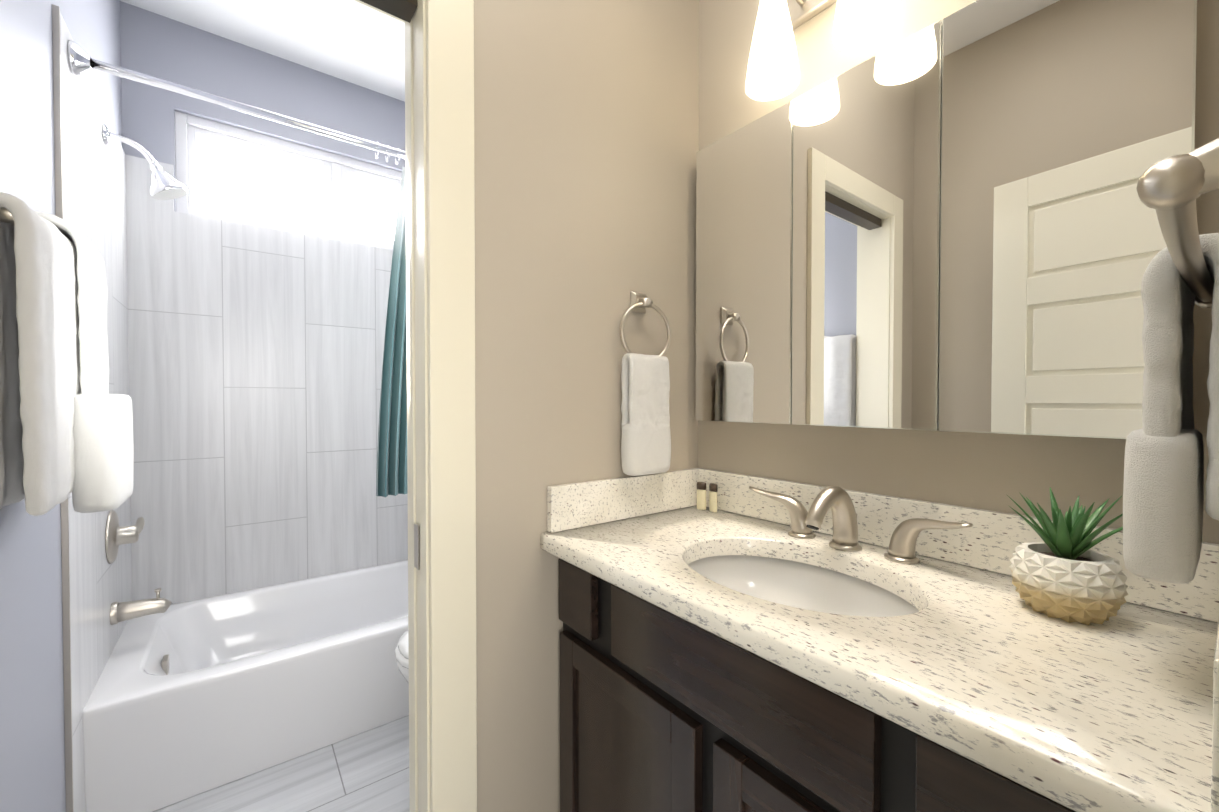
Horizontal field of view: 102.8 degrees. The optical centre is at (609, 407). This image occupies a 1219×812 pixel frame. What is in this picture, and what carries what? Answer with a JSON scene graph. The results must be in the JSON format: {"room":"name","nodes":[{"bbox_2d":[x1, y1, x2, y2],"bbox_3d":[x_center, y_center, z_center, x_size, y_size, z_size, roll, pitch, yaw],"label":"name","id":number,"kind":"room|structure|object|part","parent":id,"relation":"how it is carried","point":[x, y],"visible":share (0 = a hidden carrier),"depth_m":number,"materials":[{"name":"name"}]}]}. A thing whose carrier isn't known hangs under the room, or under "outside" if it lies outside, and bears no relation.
{"room":"bathroom","nodes":[
{"label":"bathroom","id":0,"kind":"room"},
{"bbox_2d":[0,0,121,811],"bbox_3d":[-1.535,-0.202,1.324,0.120,2.780,1.765,-1,1,-37],"label":"wall","id":1,"kind":"structure","parent":0,"point":[32,750],"depth_m":1.06,"materials":[{"name":"grey paint"}]},
{"bbox_2d":[0,192,133,515],"bbox_3d":[-1.056,-0.080,0.938,0.168,0.557,0.519,-1,1,-37],"label":"towel","id":2,"kind":"object","parent":1,"relation":"attached to","point":[66,423],"visible":1,"depth_m":0.83,"materials":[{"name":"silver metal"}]},
{"bbox_2d":[60,12,131,811],"bbox_3d":[-1.645,0.094,1.580,0.010,2.180,0.910,-1,1,-37],"label":"tiled wall","id":3,"kind":"structure","parent":1,"relation":"attached to","point":[94,189],"depth_m":1.46,"materials":[{"name":"white tile"}]},
{"bbox_2d":[52,4,73,811],"bbox_3d":[-1.366,0.100,1.216,0.012,2.180,0.008,-1,1,-37],"label":"trim","id":4,"kind":"structure","parent":3,"relation":"attached to","point":[64,504],"depth_m":1.22,"materials":[{"name":"silver metal"}]},
{"bbox_2d":[105,510,171,624],"bbox_3d":[-1.627,0.536,1.695,0.150,0.384,0.215,-1,1,-37],"label":"tub faucet","id":5,"kind":"object","parent":3,"relation":"attached to","point":[116,535],"visible":1,"depth_m":1.64,"materials":[{"name":"silver metal"}]},
{"bbox_2d":[102,124,187,199],"bbox_3d":[-1.592,-0.835,1.677,0.209,0.210,0.106,-1,1,-37],"label":"shower head","id":6,"kind":"object","parent":3,"relation":"attached to","point":[165,185],"visible":1,"depth_m":1.67},
{"bbox_2d":[121,93,175,211],"bbox_3d":[-1.913,-1.028,2.032,0.155,0.430,0.160,-1,1,-37],"label":"wall","id":7,"kind":"structure","parent":0,"point":[149,126],"depth_m":1.97,"materials":[{"name":"grey paint"}]},
{"bbox_2d":[120,1,404,171],"bbox_3d":[-1.368,-1.429,2.442,1.525,0.360,0.160,-1,1,-37],"label":"wall","id":8,"kind":"structure","parent":0,"point":[164,48],"depth_m":2.17,"materials":[{"name":"grey paint"}]},
{"bbox_2d":[120,0,404,101],"bbox_3d":[-0.333,-1.617,0.965,2.250,0.060,3.760,-1,1,-37],"label":"ceiling","id":9,"kind":"structure","parent":0,"point":[354,42],"depth_m":2.07,"materials":[{"name":"white paint"}]},
{"bbox_2d":[153,715,409,811],"bbox_3d":[-0.333,1.223,1.009,2.250,0.060,3.760,-1,1,-37],"label":"floor","id":10,"kind":"structure","parent":0,"point":[367,771],"depth_m":1.53,"materials":[{"name":"tile"}]},
{"bbox_2d":[82,560,408,811],"bbox_3d":[-1.073,0.993,2.093,1.519,0.362,0.788,-1,1,-37],"label":"bathtub","id":11,"kind":"object","parent":10,"relation":"on","point":[187,699],"visible":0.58,"depth_m":1.64,"materials":[{"name":"white ceramic"}]},
{"bbox_2d":[395,630,408,683],"bbox_3d":[-0.353,0.780,1.748,0.778,0.798,0.480,-1,1,-37],"label":"toilet","id":12,"kind":"object","parent":10,"relation":"on","point":[402,653],"visible":0.06,"depth_m":1.51,"materials":[{"name":"white ceramic"}]},
{"bbox_3d":[-0.406,0.985,1.710,0.640,0.390,0.376,-1,1,-37],"label":"bowl","id":13,"kind":"part","parent":12,"relation":"part of","materials":[{"name":"white ceramic"}]},
{"bbox_2d":[540,468,1218,811],"bbox_3d":[0.357,0.676,0.875,0.534,1.037,1.012,-1,1,-37],"label":"bathroom vanity","id":14,"kind":"object","parent":10,"relation":"on","point":[757,644],"visible":0.98,"depth_m":0.71,"materials":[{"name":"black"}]},
{"bbox_2d":[697,482,705,509],"bbox_3d":[0.255,0.244,1.349,0.019,0.075,0.027,-1,1,-37],"label":"toiletry tube","id":15,"kind":"object","parent":14,"relation":"on","point":[701,495],"visible":0.96,"depth_m":1.34,"materials":[{"name":"beige plastic"}]},
{"bbox_2d":[709,483,717,511],"bbox_3d":[0.282,0.245,1.323,0.018,0.075,0.027,-1,1,-37],"label":"toiletry tube","id":16,"kind":"object","parent":14,"relation":"on","point":[713,488],"visible":0.98,"depth_m":1.31,"materials":[{"name":"beige plastic"}]},
{"bbox_2d":[688,555,919,616],"bbox_3d":[0.326,0.405,0.883,0.380,0.150,0.490,-1,1,-37],"label":"sink","id":17,"kind":"object","parent":14,"relation":"in","point":[796,581],"depth_m":1.02,"materials":[{"name":"white ceramic"}]},
{"bbox_2d":[749,486,972,563],"bbox_3d":[0.449,0.222,0.973,0.178,0.132,0.445,-1,1,-37],"label":"faucet","id":18,"kind":"object","parent":14,"relation":"on","point":[844,545],"depth_m":0.98,"materials":[{"name":"silver metal"}]},
{"bbox_2d":[1006,488,1127,624],"bbox_3d":[0.658,0.205,0.688,0.141,0.175,0.144,-1,1,-37],"label":"succulent plant","id":19,"kind":"object","parent":14,"relation":"on","point":[1064,572],"visible":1,"depth_m":0.67,"materials":[{"name":"green plant"}]},
{"bbox_3d":[0.651,0.249,0.695,0.124,0.087,0.124,-1,1,-37],"label":"pot","id":20,"kind":"part","parent":19,"relation":"part of","materials":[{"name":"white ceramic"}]},
{"bbox_2d":[474,0,698,811],"bbox_3d":[0.071,-0.203,1.361,1.153,2.780,0.125,-1,1,-37],"label":"wall","id":21,"kind":"structure","parent":0,"point":[586,130],"depth_m":1.13,"materials":[{"name":"beige paint"}]},
{"bbox_2d":[620,291,670,475],"bbox_3d":[0.093,-0.067,1.263,0.157,0.474,0.061,-1,1,-37],"label":"towel ring","id":22,"kind":"object","parent":21,"relation":"attached to","point":[645,427],"visible":1,"depth_m":1.23,"materials":[{"name":"white fabric"}]},
{"bbox_2d":[699,0,976,150],"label":"wall","id":23,"kind":"structure","parent":0,"point":[726,27],"depth_m":1.28,"materials":[{"name":"beige paint"}]},
{"bbox_2d":[746,0,900,100],"bbox_3d":[0.450,-0.841,1.009,0.196,0.272,0.460,-1,1,-37],"label":"sconce","id":24,"kind":"object","parent":23,"relation":"attached to","point":[773,65],"visible":1,"depth_m":1.02,"materials":[{"name":"white glass"}]},
{"bbox_2d":[696,0,1197,438],"bbox_3d":[0.534,-0.334,1.023,0.054,0.748,0.894,-1,1,-37],"label":"mirror","id":25,"kind":"object","parent":23,"relation":"attached to","point":[949,223],"visible":0.92,"depth_m":0.87,"materials":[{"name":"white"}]},
{"bbox_2d":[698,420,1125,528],"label":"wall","id":26,"kind":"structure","parent":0,"point":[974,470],"depth_m":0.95,"materials":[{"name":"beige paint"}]},
{"bbox_2d":[1136,138,1218,307],"bbox_3d":[0.567,-0.139,0.436,0.570,0.060,0.080,-1,1,-37],"label":"towel bar","id":27,"kind":"object","parent":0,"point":[1171,189],"visible":0.9,"depth_m":0.30,"materials":[{"name":"silver metal"}]},
{"bbox_2d":[1141,233,1218,520],"bbox_3d":[0.630,-0.001,0.520,0.148,0.344,0.082,-1,1,-37],"label":"towel","id":28,"kind":"object","parent":27,"relation":"hanging from","point":[1165,291],"visible":0.65,"depth_m":0.49,"materials":[{"name":"white fabric"}]},
{"bbox_2d":[1123,428,1203,583],"bbox_3d":[0.616,0.101,0.540,0.163,0.153,0.052,-1,1,-37],"label":"towel","id":29,"kind":"object","parent":28,"relation":"attached to","point":[1163,494],"depth_m":0.49,"materials":[{"name":"white fabric"}]},
{"bbox_2d":[1187,278,1213,428],"bbox_3d":[0.718,0.002,0.588,0.109,0.336,0.075,-1,1,-37],"label":"cloth","id":30,"kind":"object","parent":27,"relation":"hanging from","point":[1190,348],"visible":0.12,"depth_m":0.59,"materials":[{"name":"grey"}]},
{"bbox_2d":[1192,304,1218,543],"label":"wall","id":31,"kind":"structure","parent":0,"point":[1202,317],"depth_m":0.68,"materials":[{"name":"beige paint"}]},
{"bbox_2d":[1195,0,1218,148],"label":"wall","id":32,"kind":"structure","parent":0,"point":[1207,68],"depth_m":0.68,"materials":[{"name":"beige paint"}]},
{"bbox_3d":[-1.368,0.175,2.467,1.525,1.990,0.160,-1,1,-37],"label":"wall","id":33,"kind":"structure","parent":0,"visible":0},
{"bbox_2d":[126,203,407,604],"bbox_3d":[-1.317,0.027,2.397,1.505,1.689,0.010,-1,1,-37],"label":"tiled wall","id":34,"kind":"structure","parent":33,"relation":"attached to","point":[255,355],"depth_m":2.17,"materials":[{"name":"white tile"}]},
{"bbox_2d":[125,154,173,210],"bbox_3d":[-1.859,-0.907,1.968,0.141,0.191,0.010,-1,1,-37],"label":"wall tiles","id":35,"kind":"structure","parent":34,"relation":"attached to","point":[138,177],"depth_m":1.95,"materials":[{"name":"white tile"}]},
{"bbox_2d":[175,111,401,249],"bbox_3d":[-1.354,-1.034,2.434,1.220,0.430,0.070,-1,1,-37],"label":"window","id":36,"kind":"structure","parent":33,"relation":"in","point":[230,173],"depth_m":2.28,"materials":[{"name":"white glass"}]},
{"bbox_3d":[-0.629,-1.217,0.811,0.610,0.735,0.125,-1,1,-37],"label":"wall","id":37,"kind":"structure","parent":0,"visible":0},
{"bbox_2d":[353,0,476,811],"bbox_3d":[-0.631,0.134,0.833,0.770,2.122,0.165,-1,1,-37],"label":"door frame","id":38,"kind":"structure","parent":37,"relation":"attached to","point":[440,232],"depth_m":0.97,"materials":[{"name":"beige wood"}]},
{"bbox_3d":[-0.442,0.080,2.500,0.010,2.180,0.910,-1,1,-37],"label":"tiled wall","id":39,"kind":"structure","parent":0,"visible":0},
{"bbox_2d":[67,40,407,496],"bbox_3d":[-0.833,-0.329,1.758,1.504,1.300,0.084,-1,1,-37],"label":"shower curtain","id":40,"kind":"object","parent":39,"relation":"attached to","point":[391,474],"visible":0.31,"depth_m":1.77,"materials":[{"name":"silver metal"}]},
{"bbox_3d":[-0.834,-0.939,1.750,1.504,0.080,0.080,-1,1,-37],"label":"rod","id":41,"kind":"part","parent":40,"relation":"part of","materials":[{"name":"silver metal"}]}
]}

